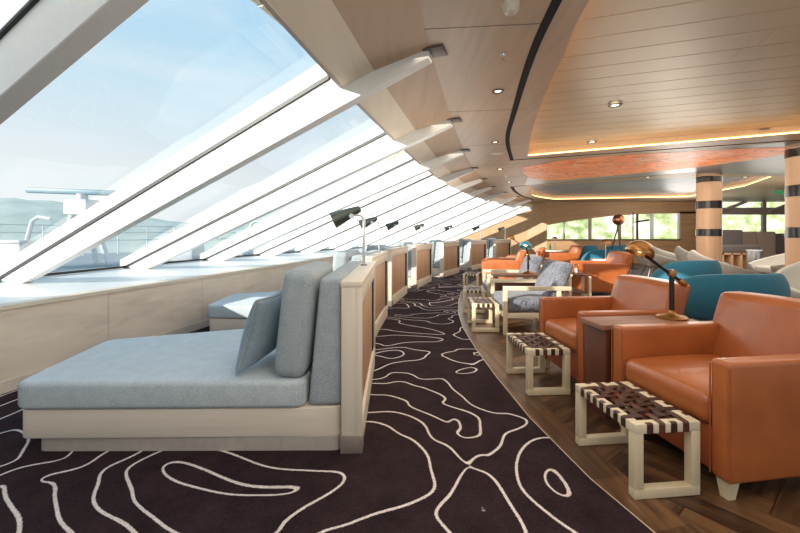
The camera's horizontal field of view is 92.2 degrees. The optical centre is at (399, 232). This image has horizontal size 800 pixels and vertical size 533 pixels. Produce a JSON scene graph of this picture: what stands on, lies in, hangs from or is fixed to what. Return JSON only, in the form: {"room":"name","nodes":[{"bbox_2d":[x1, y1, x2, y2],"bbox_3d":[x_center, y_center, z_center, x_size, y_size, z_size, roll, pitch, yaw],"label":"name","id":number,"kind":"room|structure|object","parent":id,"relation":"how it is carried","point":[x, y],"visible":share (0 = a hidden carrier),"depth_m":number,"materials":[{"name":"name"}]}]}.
{"room":"ship interior","nodes":[
{"label":"ship interior","id":0,"kind":"room"},
{"bbox_2d":[0,258,332,381],"bbox_3d":[-1.490,0.870,7.668,1.462,0.560,21.022,0,0,19],"label":"wall","id":1,"kind":"structure","parent":0,"point":[33,338],"depth_m":3.78,"materials":[{"name":"brown wood"}]},
{"bbox_2d":[0,0,148,124],"bbox_3d":[-2.465,-0.379,1.943,5.271,1.902,0.150,0,0,20],"label":"beam","id":2,"kind":"structure","parent":1,"relation":"attached to","point":[43,39],"depth_m":1.51,"materials":[{"name":"metal"}]},
{"bbox_2d":[0,319,209,394],"bbox_3d":[-1.484,1.196,7.666,1.474,0.092,21.026,0,0,19],"label":"baseboard","id":3,"kind":"structure","parent":1,"relation":"attached to","point":[12,384],"depth_m":4.30,"materials":[{"name":"brown wood"}]},
{"bbox_2d":[0,252,361,310],"bbox_3d":[-1.478,0.579,7.664,1.487,0.033,21.025,0,0,19],"label":"trim","id":4,"kind":"structure","parent":1,"relation":"on","point":[4,306],"depth_m":3.99,"materials":[{"name":"brown wood"}]},
{"bbox_2d":[0,248,365,303],"bbox_3d":[-2.614,0.597,7.765,3.558,0.066,21.553,0,0,19],"label":"window sill","id":5,"kind":"structure","parent":1,"relation":"attached to","point":[46,286],"depth_m":4.93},
{"bbox_2d":[0,45,447,282],"bbox_3d":[-2.193,-0.379,3.554,5.337,1.901,0.150,0,0,20],"label":"beam","id":6,"kind":"structure","parent":1,"relation":"attached to","point":[312,98],"depth_m":3.28,"materials":[{"name":"metal"}]},
{"bbox_2d":[0,0,525,206],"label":"window frame","id":7,"kind":"structure","parent":1,"relation":"in","point":[8,8],"depth_m":1.96,"materials":[{"name":"metal"}]},
{"bbox_2d":[120,117,461,268],"bbox_3d":[-1.876,-0.379,5.202,5.448,1.901,0.150,0,0,21],"label":"beam","id":8,"kind":"structure","parent":1,"relation":"attached to","point":[373,145],"depth_m":5.00,"materials":[{"name":"metal"}]},
{"bbox_2d":[200,149,470,260],"bbox_3d":[-1.485,-0.379,6.825,5.465,1.901,0.150,0,0,22],"label":"trim","id":9,"kind":"structure","parent":1,"relation":"attached to","point":[403,168],"depth_m":6.65,"materials":[{"name":"metal"}]},
{"bbox_2d":[254,167,478,255],"bbox_3d":[-1.020,-0.379,8.424,5.437,1.901,0.150,0,0,22],"label":"trim","id":10,"kind":"structure","parent":1,"relation":"attached to","point":[422,183],"depth_m":8.22,"materials":[{"name":"metal"}]},
{"bbox_2d":[295,178,486,252],"bbox_3d":[-0.465,-0.379,9.930,5.349,1.901,0.150,0,0,22],"label":"trim","id":11,"kind":"structure","parent":1,"relation":"attached to","point":[426,198],"depth_m":9.80,"materials":[{"name":"metal"}]},
{"bbox_2d":[329,186,495,249],"bbox_3d":[0.184,-0.379,11.415,5.228,1.902,0.150,0,0,22],"label":"trim","id":12,"kind":"structure","parent":1,"relation":"attached to","point":[458,197],"depth_m":11.30,"materials":[{"name":"metal"}]},
{"bbox_2d":[359,192,507,247],"bbox_3d":[0.939,-0.379,12.871,5.140,1.903,0.150,0,0,22],"label":"trim","id":13,"kind":"structure","parent":1,"relation":"attached to","point":[471,202],"depth_m":12.75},
{"bbox_2d":[386,196,519,245],"bbox_3d":[1.806,-0.379,14.275,5.077,1.903,0.150,0,0,22],"label":"trim","id":14,"kind":"structure","parent":1,"relation":"attached to","point":[487,205],"depth_m":14.20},
{"bbox_2d":[413,199,533,243],"bbox_3d":[2.776,-0.379,15.577,5.020,1.904,0.150,0,0,23],"label":"trim","id":15,"kind":"structure","parent":1,"relation":"attached to","point":[503,207],"depth_m":15.50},
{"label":"window","id":16,"kind":"structure","parent":1,"relation":"in","visible":0},
{"bbox_2d":[42,254,257,276],"bbox_3d":[-4.012,0.539,6.920,0.378,0.041,5.075,0,0,9],"label":"window frame","id":17,"kind":"structure","parent":16,"relation":"attached to","point":[116,267],"depth_m":5.73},
{"bbox_2d":[0,263,653,532],"bbox_3d":[0.500,1.244,7.500,11.000,0.009,21.000,0,0,0],"label":"floor","id":18,"kind":"structure","parent":0,"point":[447,448],"depth_m":1.98,"materials":[{"name":"carpet"}]},
{"bbox_2d":[18,260,375,453],"bbox_3d":[-1.259,0.750,2.907,2.077,0.980,1.532,0,0,-1],"label":"daybed","id":19,"kind":"object","parent":18,"relation":"on","point":[176,392],"visible":0.99,"depth_m":2.19,"materials":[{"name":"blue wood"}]},
{"bbox_2d":[235,290,281,375],"bbox_3d":[-0.851,0.601,2.443,0.218,0.461,0.477,0,0,9],"label":"throw pillow","id":20,"kind":"object","parent":19,"relation":"on","point":[260,333],"visible":0.76,"depth_m":2.27,"materials":[{"name":"fabric"}]},
{"bbox_2d":[275,261,332,376],"bbox_3d":[-0.613,0.527,2.558,0.246,0.624,0.741,0,0,-1],"label":"cushion","id":21,"kind":"object","parent":19,"relation":"on","point":[301,285],"visible":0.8,"depth_m":2.19,"materials":[{"name":"fabric"}]},
{"bbox_2d":[329,206,366,264],"bbox_3d":[-0.434,0.025,3.211,0.315,0.500,0.142,0,0,-1],"label":"reading lamp","id":22,"kind":"object","parent":19,"relation":"on","point":[339,217],"visible":0.97,"depth_m":3.20,"materials":[{"name":"black metal"}]},
{"bbox_2d":[208,250,387,336],"bbox_3d":[-1.273,0.750,5.125,2.077,0.980,1.532,0,0,5],"label":"daybed","id":23,"kind":"object","parent":18,"relation":"on","point":[231,312],"visible":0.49,"depth_m":4.66,"materials":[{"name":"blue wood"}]},
{"bbox_2d":[332,249,359,270],"bbox_3d":[-0.666,0.527,4.713,0.247,0.624,0.741,0,0,5],"label":"cushion","id":24,"kind":"object","parent":23,"relation":"on","point":[340,258],"visible":0.38,"depth_m":4.36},
{"bbox_2d":[358,216,379,251],"bbox_3d":[-0.419,0.025,5.330,0.315,0.500,0.142,0,0,-2],"label":"reading lamp","id":25,"kind":"object","parent":23,"relation":"on","point":[368,221],"visible":0.82,"depth_m":5.33,"materials":[{"name":"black metal"}]},
{"bbox_2d":[380,245,407,306],"bbox_3d":[-0.839,0.750,7.336,1.745,0.980,1.531,0,0,12],"label":"daybed","id":26,"kind":"object","parent":18,"relation":"on","point":[397,256],"visible":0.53,"depth_m":6.90,"materials":[{"name":"brown wood"}]},
{"bbox_2d":[366,244,385,251],"bbox_3d":[-0.445,0.527,6.890,0.247,0.624,0.741,0,0,12],"label":"cushion","id":27,"kind":"object","parent":26,"relation":"on","point":[375,246],"visible":0.25,"depth_m":6.55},
{"bbox_2d":[385,221,401,246],"bbox_3d":[-0.130,0.025,7.475,0.315,0.500,0.142,0,0,4],"label":"reading lamp","id":28,"kind":"object","parent":26,"relation":"on","point":[391,225],"visible":1,"depth_m":7.48,"materials":[{"name":"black metal"}]},
{"bbox_2d":[407,243,431,288],"bbox_3d":[-0.231,0.750,9.419,1.745,0.980,1.531,0,0,18],"label":"daybed","id":29,"kind":"object","parent":18,"relation":"on","point":[419,254],"visible":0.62,"depth_m":8.75,"materials":[{"name":"brown wood"}]},
{"bbox_2d":[432,241,459,277],"bbox_3d":[0.753,0.750,11.662,1.745,0.980,1.531,0,0,26],"label":"daybed","id":30,"kind":"object","parent":18,"relation":"on","point":[446,263],"visible":0.7,"depth_m":10.88,"materials":[{"name":"brown wood"}]},
{"bbox_2d":[429,240,441,261],"bbox_3d":[1.022,0.527,11.132,0.247,0.624,0.741,0,0,26],"label":"cushion","id":31,"kind":"object","parent":30,"relation":"on","point":[433,242],"visible":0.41,"depth_m":10.79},
{"bbox_2d":[460,240,486,270],"bbox_3d":[1.956,0.750,13.553,1.745,0.980,1.531,0,0,32],"label":"daybed","id":32,"kind":"object","parent":18,"relation":"on","point":[475,251],"visible":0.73,"depth_m":12.70,"materials":[{"name":"brown wood"}]},
{"bbox_2d":[459,239,470,257],"bbox_3d":[2.169,0.527,12.997,0.245,0.624,0.740,0,0,32],"label":"cushion","id":33,"kind":"object","parent":32,"relation":"on","point":[460,240],"visible":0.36,"depth_m":12.67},
{"bbox_2d":[487,239,510,257],"bbox_3d":[3.284,0.750,15.278,1.745,0.980,1.531,0,0,37],"label":"daybed","id":34,"kind":"object","parent":18,"relation":"on","point":[498,248],"visible":0.38,"depth_m":14.48,"materials":[{"name":"brown wood"}]},
{"bbox_2d":[455,202,546,262],"bbox_3d":[3.884,0.000,16.865,4.804,2.500,0.259,0,0,25],"label":"wall","id":35,"kind":"structure","parent":0,"point":[530,226],"depth_m":16.24,"materials":[{"name":"brown wood"}]},
{"bbox_2d":[332,0,542,204],"bbox_3d":[2.012,-1.230,8.001,1.706,0.140,17.676,0,0,21],"label":"cladding","id":36,"kind":"object","parent":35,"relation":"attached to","point":[387,32],"visible":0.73,"depth_m":2.61,"materials":[{"name":"brown wood"}]},
{"bbox_2d":[266,0,373,86],"label":"ceiling panel","id":37,"kind":"object","parent":36,"relation":"attached to","point":[320,29],"depth_m":2.18,"materials":[{"name":"brown wood"}]},
{"bbox_2d":[360,88,415,139],"label":"ceiling panel","id":38,"kind":"object","parent":36,"relation":"attached to","point":[381,106],"depth_m":3.62,"materials":[{"name":"brown wood"}]},
{"bbox_2d":[406,141,435,163],"label":"panel","id":39,"kind":"object","parent":36,"relation":"attached to","point":[421,152],"depth_m":5.38,"materials":[{"name":"brown wood"}]},
{"bbox_2d":[439,206,531,240],"bbox_3d":[3.848,-0.379,16.828,4.968,1.904,0.150,0,0,23],"label":"trim","id":40,"kind":"structure","parent":35,"relation":"attached to","point":[518,210],"depth_m":16.76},
{"bbox_2d":[251,0,799,149],"bbox_3d":[5.454,-1.377,3.015,11.500,0.003,9.713,0,0,19],"label":"ceiling slats","id":41,"kind":"structure","parent":0,"point":[569,114],"depth_m":3.31,"materials":[{"name":"wood"}]},
{"bbox_2d":[418,0,799,201],"bbox_3d":[8.285,-1.250,6.454,17.430,0.001,18.907,0,0,0],"label":"ceiling","id":42,"kind":"structure","parent":0,"point":[473,68],"depth_m":3.32,"materials":[{"name":"brown wood"}]},
{"bbox_2d":[424,23,540,176],"bbox_3d":[1.317,-1.250,5.475,1.030,0.002,6.639,0,0,17],"label":"trim","id":43,"kind":"structure","parent":42,"relation":"attached to","point":[536,23],"depth_m":2.35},
{"bbox_2d":[502,0,520,15],"bbox_3d":[0.607,-1.222,2.106,0.100,0.056,0.100,0,0,0],"label":"smoke detector","id":44,"kind":"object","parent":42,"relation":"attached to","point":[510,7],"visible":1,"depth_m":2.08,"materials":[{"name":"beige plastic"}]},
{"bbox_2d":[505,0,561,159],"bbox_3d":[1.143,-1.249,3.047,0.363,0.006,7.358,0,0,10],"label":"trim","id":45,"kind":"structure","parent":42,"relation":"attached to","point":[554,5],"depth_m":2.79,"materials":[{"name":"metal"}]},
{"bbox_2d":[528,177,759,196],"bbox_3d":[6.916,-1.385,11.700,7.432,0.030,7.000,0,0,0],"label":"panels","id":46,"kind":"object","parent":42,"relation":"attached to","point":[681,185],"visible":0.2,"depth_m":11.72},
{"bbox_2d":[530,177,766,199],"bbox_3d":[6.691,-1.330,11.524,5.840,0.160,5.755,0,0,15],"label":"trim","id":47,"kind":"structure","parent":42,"relation":"attached to","point":[760,178],"depth_m":13.90,"materials":[{"name":"brown wood"}]},
{"bbox_2d":[510,140,799,160],"bbox_3d":[5.468,-1.249,5.121,7.772,0.006,0.124,0,0,24],"label":"trim slot line","id":48,"kind":"structure","parent":42,"relation":"attached to","point":[789,140],"depth_m":5.78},
{"bbox_2d":[528,125,799,155],"bbox_3d":[4.649,-1.335,2.641,7.891,0.170,7.501,0,0,0],"label":"trim","id":49,"kind":"structure","parent":42,"relation":"attached to","point":[793,128],"depth_m":5.51,"materials":[{"name":"brown wood"}]},
{"bbox_2d":[528,131,799,155],"bbox_3d":[3.268,-1.272,3.634,8.841,0.019,5.868,0,0,-29],"label":"recessed light","id":50,"kind":"object","parent":42,"relation":"in","point":[796,131],"visible":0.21,"depth_m":5.46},
{"bbox_2d":[547,202,695,262],"bbox_3d":[11.500,0.000,15.790,11.000,2.500,0.080,0,0,0],"label":"wall","id":51,"kind":"structure","parent":0,"point":[557,212],"depth_m":15.75,"materials":[{"name":"brown wood"}]},
{"bbox_2d":[588,218,591,238],"bbox_3d":[7.780,-0.149,15.775,0.100,0.877,0.090,0,0,0],"label":"trim","id":52,"kind":"structure","parent":51,"relation":"attached to","point":[589,219],"depth_m":15.73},
{"bbox_2d":[547,239,680,239],"bbox_3d":[8.725,0.290,15.720,5.450,0.040,0.060,0,0,0],"label":"sill","id":53,"kind":"structure","parent":51,"relation":"attached to","point":[547,239],"depth_m":15.69,"materials":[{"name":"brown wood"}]},
{"bbox_2d":[650,213,653,238],"bbox_3d":[10.320,-0.245,15.775,0.100,1.069,0.090,0,0,0],"label":"trim","id":54,"kind":"structure","parent":51,"relation":"attached to","point":[651,214],"depth_m":15.73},
{"bbox_2d":[722,208,784,214],"bbox_3d":[14.625,-0.875,15.730,4.550,0.290,0.020,0,0,0],"label":"trim","id":55,"kind":"structure","parent":51,"relation":"attached to","point":[734,211],"depth_m":15.72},
{"bbox_2d":[761,202,766,231],"bbox_3d":[14.900,-0.480,15.775,0.160,1.540,0.090,0,0,0],"label":"trim","id":56,"kind":"structure","parent":51,"relation":"attached to","point":[763,204],"depth_m":15.73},
{"bbox_2d":[471,263,799,532],"bbox_3d":[6.525,1.250,7.404,12.502,0.001,17.751,0,0,0],"label":"floor","id":57,"kind":"structure","parent":0,"point":[786,507],"depth_m":1.98,"materials":[{"name":"brown wood"}]},
{"bbox_2d":[463,272,480,289],"bbox_3d":[1.600,1.070,8.550,0.340,0.354,0.505,0,0,18],"label":"stool","id":58,"kind":"object","parent":57,"relation":"on","point":[477,274],"visible":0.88,"depth_m":8.38,"materials":[{"name":"brown wood"}]},
{"bbox_2d":[463,286,484,312],"bbox_3d":[1.190,1.070,6.220,0.340,0.354,0.505,0,0,10],"label":"stool","id":59,"kind":"object","parent":57,"relation":"on","point":[466,289],"visible":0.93,"depth_m":6.00,"materials":[{"name":"brown wood"}]},
{"bbox_2d":[468,297,498,331],"bbox_3d":[1.090,1.070,5.080,0.340,0.354,0.505,0,0,3],"label":"stool","id":60,"kind":"object","parent":57,"relation":"on","point":[485,302],"visible":1,"depth_m":4.84,"materials":[{"name":"brown wood"}]},
{"bbox_2d":[481,250,526,284],"bbox_3d":[2.364,0.820,8.739,0.968,0.860,0.782,0,0,18],"label":"leather armchair","id":61,"kind":"object","parent":57,"relation":"on","point":[487,263],"visible":0.5,"depth_m":8.38,"materials":[{"name":"orange leather"}]},
{"bbox_2d":[483,254,542,310],"bbox_3d":[1.873,0.815,6.456,0.887,0.870,0.800,0,0,7],"label":"chair","id":62,"kind":"object","parent":57,"relation":"on","point":[535,264],"visible":0.48,"depth_m":6.17,"materials":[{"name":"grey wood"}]},
{"bbox_2d":[484,279,490,293],"bbox_3d":[1.790,0.895,6.466,0.700,0.190,0.680,0,0,7],"label":"seat cushion","id":63,"kind":"object","parent":62,"relation":"on","point":[485,280],"depth_m":6.48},
{"bbox_2d":[516,254,542,278],"bbox_3d":[2.154,0.610,6.421,0.318,0.460,0.670,0,0,7],"label":"cushion","id":64,"kind":"object","parent":62,"relation":"on","point":[535,264],"depth_m":6.12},
{"bbox_2d":[491,273,538,312],"bbox_3d":[1.760,0.935,5.782,0.740,0.630,0.260,0,0,4],"label":"side table","id":65,"kind":"object","parent":57,"relation":"on","point":[498,286],"visible":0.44,"depth_m":5.75,"materials":[{"name":"brown wood"}]},
{"bbox_2d":[520,241,533,273],"bbox_3d":[1.885,0.371,5.715,0.175,0.497,0.395,0,0,28],"label":"desk lamp","id":66,"kind":"object","parent":65,"relation":"on","point":[526,245],"visible":1,"depth_m":5.69,"materials":[{"name":"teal metal"}]},
{"bbox_2d":[506,247,545,272],"bbox_3d":[3.383,0.820,10.335,0.968,0.860,0.782,0,0,24],"label":"leather armchair","id":67,"kind":"object","parent":57,"relation":"on","point":[540,251],"visible":0.25,"depth_m":9.88,"materials":[{"name":"orange leather"}]},
{"bbox_2d":[491,260,572,334],"bbox_3d":[1.724,0.815,5.089,0.887,0.870,0.800,0,0,2],"label":"chair","id":68,"kind":"object","parent":57,"relation":"on","point":[552,280],"visible":0.71,"depth_m":4.76,"materials":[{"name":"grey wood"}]},
{"bbox_2d":[493,291,544,311],"bbox_3d":[1.640,0.895,5.092,0.700,0.190,0.680,0,0,2],"label":"seat cushion","id":69,"kind":"object","parent":68,"relation":"on","point":[518,301],"depth_m":4.78,"materials":[{"name":"fabric"}]},
{"bbox_2d":[535,260,572,296],"bbox_3d":[2.006,0.610,5.079,0.318,0.460,0.670,0,0,2],"label":"cushion","id":70,"kind":"object","parent":68,"relation":"on","point":[552,272],"depth_m":4.85,"materials":[{"name":"fabric"}]},
{"bbox_2d":[506,332,569,395],"bbox_3d":[1.130,1.070,3.200,0.340,0.354,0.505,0,0,-3],"label":"stool","id":71,"kind":"object","parent":57,"relation":"on","point":[544,343],"visible":1,"depth_m":2.99,"materials":[{"name":"brown wood"}]},
{"bbox_2d":[458,281,655,532],"bbox_3d":[2.528,1.244,8.060,2.416,0.010,15.519,0,0,17],"label":"trim","id":72,"kind":"structure","parent":57,"relation":"on","point":[474,281],"depth_m":2.25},
{"bbox_2d":[544,245,582,262],"bbox_3d":[4.986,0.820,11.795,0.968,0.860,0.782,0,0,8],"label":"leather armchair","id":73,"kind":"object","parent":57,"relation":"on","point":[574,252],"visible":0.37,"depth_m":11.43,"materials":[{"name":"orange leather"}]},
{"bbox_2d":[563,272,591,295],"bbox_3d":[3.280,1.005,7.150,0.400,0.490,0.400,0,0,6],"label":"table","id":74,"kind":"object","parent":57,"relation":"on","point":[582,292],"visible":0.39,"depth_m":6.98,"materials":[{"name":"brown wood"}]},
{"bbox_2d":[566,290,587,293],"bbox_3d":[3.280,1.100,7.150,0.320,0.020,0.320,0,0,6],"label":"shelf","id":75,"kind":"object","parent":74,"relation":"attached to","point":[573,291],"depth_m":7.00,"materials":[{"name":"brown wood"}]},
{"bbox_2d":[459,281,701,532],"bbox_3d":[3.451,1.248,7.712,5.381,0.001,14.846,0,0,0],"label":"trim","id":76,"kind":"structure","parent":57,"relation":"on","point":[660,518],"depth_m":2.19,"materials":[{"name":"brown wood"}]},
{"bbox_2d":[579,245,598,260],"bbox_3d":[5.913,0.830,12.377,0.989,0.855,0.800,0,0,-30],"label":"tub chair","id":77,"kind":"object","parent":57,"relation":"on","point":[587,248],"visible":0.22,"depth_m":11.99,"materials":[{"name":"teal fabric"}]},
{"bbox_2d":[580,249,619,260],"bbox_3d":[5.176,0.851,9.859,0.847,0.812,1.048,0,0,-20],"label":"tub chair","id":78,"kind":"object","parent":57,"relation":"on","point":[600,253],"visible":0.16,"depth_m":10.23,"materials":[{"name":"teal fabric"}]},
{"bbox_2d":[570,251,633,295],"bbox_3d":[4.086,0.820,7.848,0.968,0.860,0.782,0,0,4],"label":"leather armchair","id":79,"kind":"object","parent":57,"relation":"on","point":[604,274],"visible":0.7,"depth_m":7.48,"materials":[{"name":"orange leather"}]},
{"bbox_2d":[572,269,581,278],"bbox_3d":[3.941,0.850,7.858,0.678,0.185,0.576,0,0,4],"label":"seat cushion","id":80,"kind":"object","parent":79,"relation":"on","point":[573,270],"depth_m":7.98,"materials":[{"name":"leather"}]},
{"bbox_2d":[539,275,690,382],"bbox_3d":[1.776,0.820,3.283,0.910,0.860,0.743,0,0,-5],"label":"leather armchair","id":81,"kind":"object","parent":57,"relation":"on","point":[631,295],"visible":0.44,"depth_m":3.26,"materials":[{"name":"orange leather"}]},
{"bbox_2d":[545,318,577,351],"bbox_3d":[1.640,0.850,3.271,0.637,0.185,0.547,0,0,-5],"label":"seat cushion","id":82,"kind":"object","parent":81,"relation":"on","point":[564,330],"depth_m":3.21,"materials":[{"name":"leather"}]},
{"bbox_2d":[604,245,630,270],"bbox_3d":[7.104,0.830,12.575,0.989,0.855,0.800,0,0,-10],"label":"tub chair","id":83,"kind":"object","parent":57,"relation":"on","point":[615,247],"visible":0.07,"depth_m":12.23,"materials":[{"name":"teal fabric"}]},
{"bbox_2d":[611,214,624,251],"bbox_3d":[6.054,0.372,10.619,0.620,1.764,0.548,0,0,0],"label":"lamp","id":84,"kind":"object","parent":57,"relation":"on","point":[618,219],"visible":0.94,"depth_m":10.63,"materials":[{"name":"black metal"}]},
{"bbox_2d":[581,315,693,418],"bbox_3d":[1.700,0.935,2.741,0.740,0.630,0.260,0,0,-7],"label":"side table","id":85,"kind":"object","parent":57,"relation":"on","point":[597,330],"visible":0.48,"depth_m":2.68,"materials":[{"name":"brown wood"}]},
{"bbox_2d":[625,240,688,320],"bbox_3d":[1.854,0.338,2.777,0.444,0.565,0.199,0,0,-4],"label":"desk lamp","id":86,"kind":"object","parent":85,"relation":"on","point":[643,249],"visible":1,"depth_m":2.77,"materials":[{"name":"gold metal"}]},
{"bbox_2d":[575,381,699,499],"bbox_3d":[1.235,1.070,2.060,0.340,0.354,0.505,0,0,-6],"label":"stool","id":87,"kind":"object","parent":57,"relation":"on","point":[633,430],"visible":1,"depth_m":1.86,"materials":[{"name":"brown wood"}]},
{"bbox_2d":[630,212,648,268],"bbox_3d":[8.247,0.275,13.300,0.714,1.950,0.320,0,0,0],"label":"lamp","id":88,"kind":"object","parent":57,"relation":"on","point":[632,212],"visible":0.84,"depth_m":13.29,"materials":[{"name":"black metal"}]},
{"bbox_2d":[636,254,676,276],"bbox_3d":[7.071,0.792,10.758,0.936,0.930,0.997,0,0,15],"label":"tub chair","id":89,"kind":"object","parent":57,"relation":"on","point":[660,259],"visible":0.62,"depth_m":10.37,"materials":[{"name":"grey fabric"}]},
{"bbox_2d":[649,243,677,272],"bbox_3d":[7.920,0.792,11.504,0.936,0.930,0.997,0,0,8],"label":"tub chair","id":90,"kind":"object","parent":57,"relation":"on","point":[657,250],"visible":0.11,"depth_m":11.13,"materials":[{"name":"grey fabric"}]},
{"bbox_2d":[650,260,721,280],"bbox_3d":[4.367,0.830,5.875,0.978,0.855,0.790,0,0,-16],"label":"tub chair","id":91,"kind":"object","parent":57,"relation":"on","point":[684,269],"visible":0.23,"depth_m":5.54,"materials":[{"name":"teal fabric"}]},
{"bbox_2d":[675,246,727,263],"bbox_3d":[7.320,0.792,9.455,0.936,0.930,0.997,0,0,10],"label":"tub chair","id":92,"kind":"object","parent":57,"relation":"on","point":[681,254],"visible":0.17,"depth_m":9.42,"materials":[{"name":"grey fabric"}]},
{"bbox_2d":[611,291,799,500],"bbox_3d":[1.907,0.820,2.210,0.968,0.860,0.782,0,0,-9],"label":"leather armchair","id":93,"kind":"object","parent":57,"relation":"on","point":[736,373],"visible":0.88,"depth_m":1.97,"materials":[{"name":"orange leather"}]},
{"bbox_2d":[626,354,724,422],"bbox_3d":[1.764,0.850,2.189,0.678,0.185,0.576,0,0,-9],"label":"seat cushion","id":94,"kind":"object","parent":93,"relation":"on","point":[681,381],"depth_m":2.12,"materials":[{"name":"leather"}]},
{"bbox_2d":[696,173,722,261],"bbox_3d":[6.620,0.000,8.250,0.452,2.500,0.452,0,0,0],"label":"pillar","id":95,"kind":"structure","parent":57,"relation":"on","point":[709,203],"depth_m":8.07,"materials":[{"name":"brown wood"}]},
{"bbox_2d":[687,250,759,273],"bbox_3d":[6.000,0.792,7.254,0.936,0.930,0.997,0,0,8],"label":"tub chair","id":96,"kind":"object","parent":57,"relation":"on","point":[692,255],"visible":0.16,"depth_m":6.84,"materials":[{"name":"grey fabric"}]},
{"bbox_2d":[683,273,790,320],"bbox_3d":[3.465,0.830,4.120,1.164,0.855,0.941,0,0,-10],"label":"tub chair","id":97,"kind":"object","parent":57,"relation":"on","point":[705,290],"visible":0.35,"depth_m":3.77,"materials":[{"name":"teal fabric"}]},
{"bbox_2d":[686,316,712,320],"bbox_3d":[3.451,0.850,4.199,0.732,0.160,0.651,0,0,-10],"label":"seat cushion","id":98,"kind":"object","parent":97,"relation":"on","point":[710,319],"depth_m":3.99,"materials":[{"name":"teal fabric"}]},
{"bbox_2d":[722,230,760,268],"bbox_3d":[9.627,0.585,11.223,1.135,1.330,0.795,0,0,0],"label":"sofa","id":99,"kind":"object","parent":57,"relation":"on","point":[733,249],"visible":0.44,"depth_m":10.94,"materials":[{"name":"grey fabric"}]},
{"bbox_2d":[746,250,762,273],"bbox_3d":[9.200,0.850,10.000,0.330,0.800,0.328,0,0,0],"label":"table","id":100,"kind":"object","parent":57,"relation":"on","point":[751,255],"visible":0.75,"depth_m":9.91,"materials":[{"name":"metal"}]},
{"bbox_2d":[743,232,774,273],"bbox_3d":[11.050,0.610,11.685,1.200,1.280,0.670,0,0,0],"label":"booth","id":101,"kind":"object","parent":57,"relation":"on","point":[766,240],"visible":0.21,"depth_m":11.88,"materials":[{"name":"beige fabric"}]},
{"bbox_2d":[748,253,784,273],"bbox_3d":[8.630,0.792,8.696,0.936,0.930,0.997,0,0,8],"label":"tub chair","id":102,"kind":"object","parent":57,"relation":"on","point":[772,264],"visible":0.49,"depth_m":9.00,"materials":[{"name":"grey fabric"}]},
{"bbox_2d":[754,266,775,273],"bbox_3d":[8.550,0.850,8.707,0.620,0.160,0.600,0,0,8],"label":"seat cushion","id":103,"kind":"object","parent":102,"relation":"on","point":[760,269],"depth_m":8.72,"materials":[{"name":"grey fabric"}]},
{"bbox_2d":[775,233,784,254],"bbox_3d":[12.462,0.640,12.633,0.700,1.220,0.670,0,0,20],"label":"booth","id":104,"kind":"object","parent":57,"relation":"on","point":[779,237],"visible":0.03,"depth_m":12.79,"materials":[{"name":"grey fabric"}]},
{"bbox_2d":[776,261,799,298],"bbox_3d":[5.315,0.792,4.776,0.997,0.930,0.936,0,0,30],"label":"tub chair","id":105,"kind":"object","parent":57,"relation":"on","point":[791,272],"visible":0.46,"depth_m":5.15,"materials":[{"name":"grey fabric"}]},
{"bbox_2d":[784,143,799,265],"bbox_3d":[5.800,0.000,5.450,0.512,2.500,0.512,0,0,0],"label":"pillar","id":106,"kind":"structure","parent":57,"relation":"on","point":[792,152],"depth_m":5.44,"materials":[{"name":"brown wood"}]},
{"bbox_2d":[523,147,784,180],"bbox_3d":[4.276,-1.248,7.053,4.262,0.006,2.530,0,0,44],"label":"ceiling","id":107,"kind":"structure","parent":0,"point":[592,167],"depth_m":6.95,"materials":[{"name":"wood"}]},
{"bbox_2d":[524,141,799,185],"bbox_3d":[6.150,-1.250,6.915,7.484,0.003,4.579,0,0,18],"label":"ceiling","id":108,"kind":"structure","parent":0,"point":[774,165],"depth_m":7.63,"materials":[{"name":"paint"}]},
{"bbox_2d":[571,0,798,124],"bbox_3d":[4.750,-1.415,2.750,8.500,0.071,8.500,0,0,0],"label":"ceiling","id":109,"kind":"structure","parent":0,"point":[699,0],"depth_m":2.69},
{"label":"outside","id":110,"kind":"structure","parent":0,"visible":0},
{"bbox_2d":[49,250,294,272],"bbox_3d":[-6.675,0.900,8.000,15.650,0.100,22.000,0,0,0],"label":"deck","id":111,"kind":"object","parent":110,"point":[86,261],"depth_m":10.91,"materials":[{"name":"paint"}]},
{"bbox_2d":[0,240,37,263],"bbox_3d":[-8.900,0.510,8.900,0.960,0.680,0.760,0,0,0],"label":"locker","id":112,"kind":"object","parent":111,"relation":"on","point":[8,248],"visible":0.36,"depth_m":8.55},
{"bbox_2d":[25,215,51,239],"bbox_3d":[-9.447,0.210,9.900,0.947,1.311,0.400,0,0,0],"label":"vent pipe","id":113,"kind":"object","parent":111,"relation":"on","point":[32,221],"visible":0.3,"depth_m":9.87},
{"bbox_2d":[25,187,116,264],"bbox_3d":[-8.084,-0.149,10.159,3.201,2.042,0.817,0,0,0],"label":"radar mast","id":114,"kind":"object","parent":111,"relation":"on","point":[71,207],"visible":0.48,"depth_m":9.93,"materials":[{"name":"metal"}]},
{"bbox_2d":[0,224,234,255],"bbox_3d":[-11.765,0.290,11.614,1.703,1.120,15.831,0,0,22],"label":"deck railing","id":115,"kind":"object","parent":111,"relation":"on","point":[42,232],"visible":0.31,"depth_m":15.12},
{"bbox_2d":[158,239,203,261],"bbox_3d":[-6.200,0.510,11.000,0.960,0.680,0.760,0,0,0],"label":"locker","id":116,"kind":"object","parent":111,"relation":"on","point":[195,253],"visible":0.12,"depth_m":10.66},
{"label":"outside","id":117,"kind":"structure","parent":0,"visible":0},
{"bbox_2d":[0,198,385,252],"bbox_3d":[-320.555,-12.311,361.966,641.110,63.122,578.068,0,0,0],"label":"hills","id":118,"kind":"structure","parent":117,"point":[12,210],"depth_m":393.88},
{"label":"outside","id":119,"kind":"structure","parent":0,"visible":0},
{"bbox_2d":[387,150,784,241],"bbox_3d":[50.508,-7.114,63.308,108.590,40.728,90.381,0,0,0],"label":"trees","id":120,"kind":"object","parent":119,"point":[665,225],"visible":0.05,"depth_m":69.54,"materials":[{"name":"plant"}]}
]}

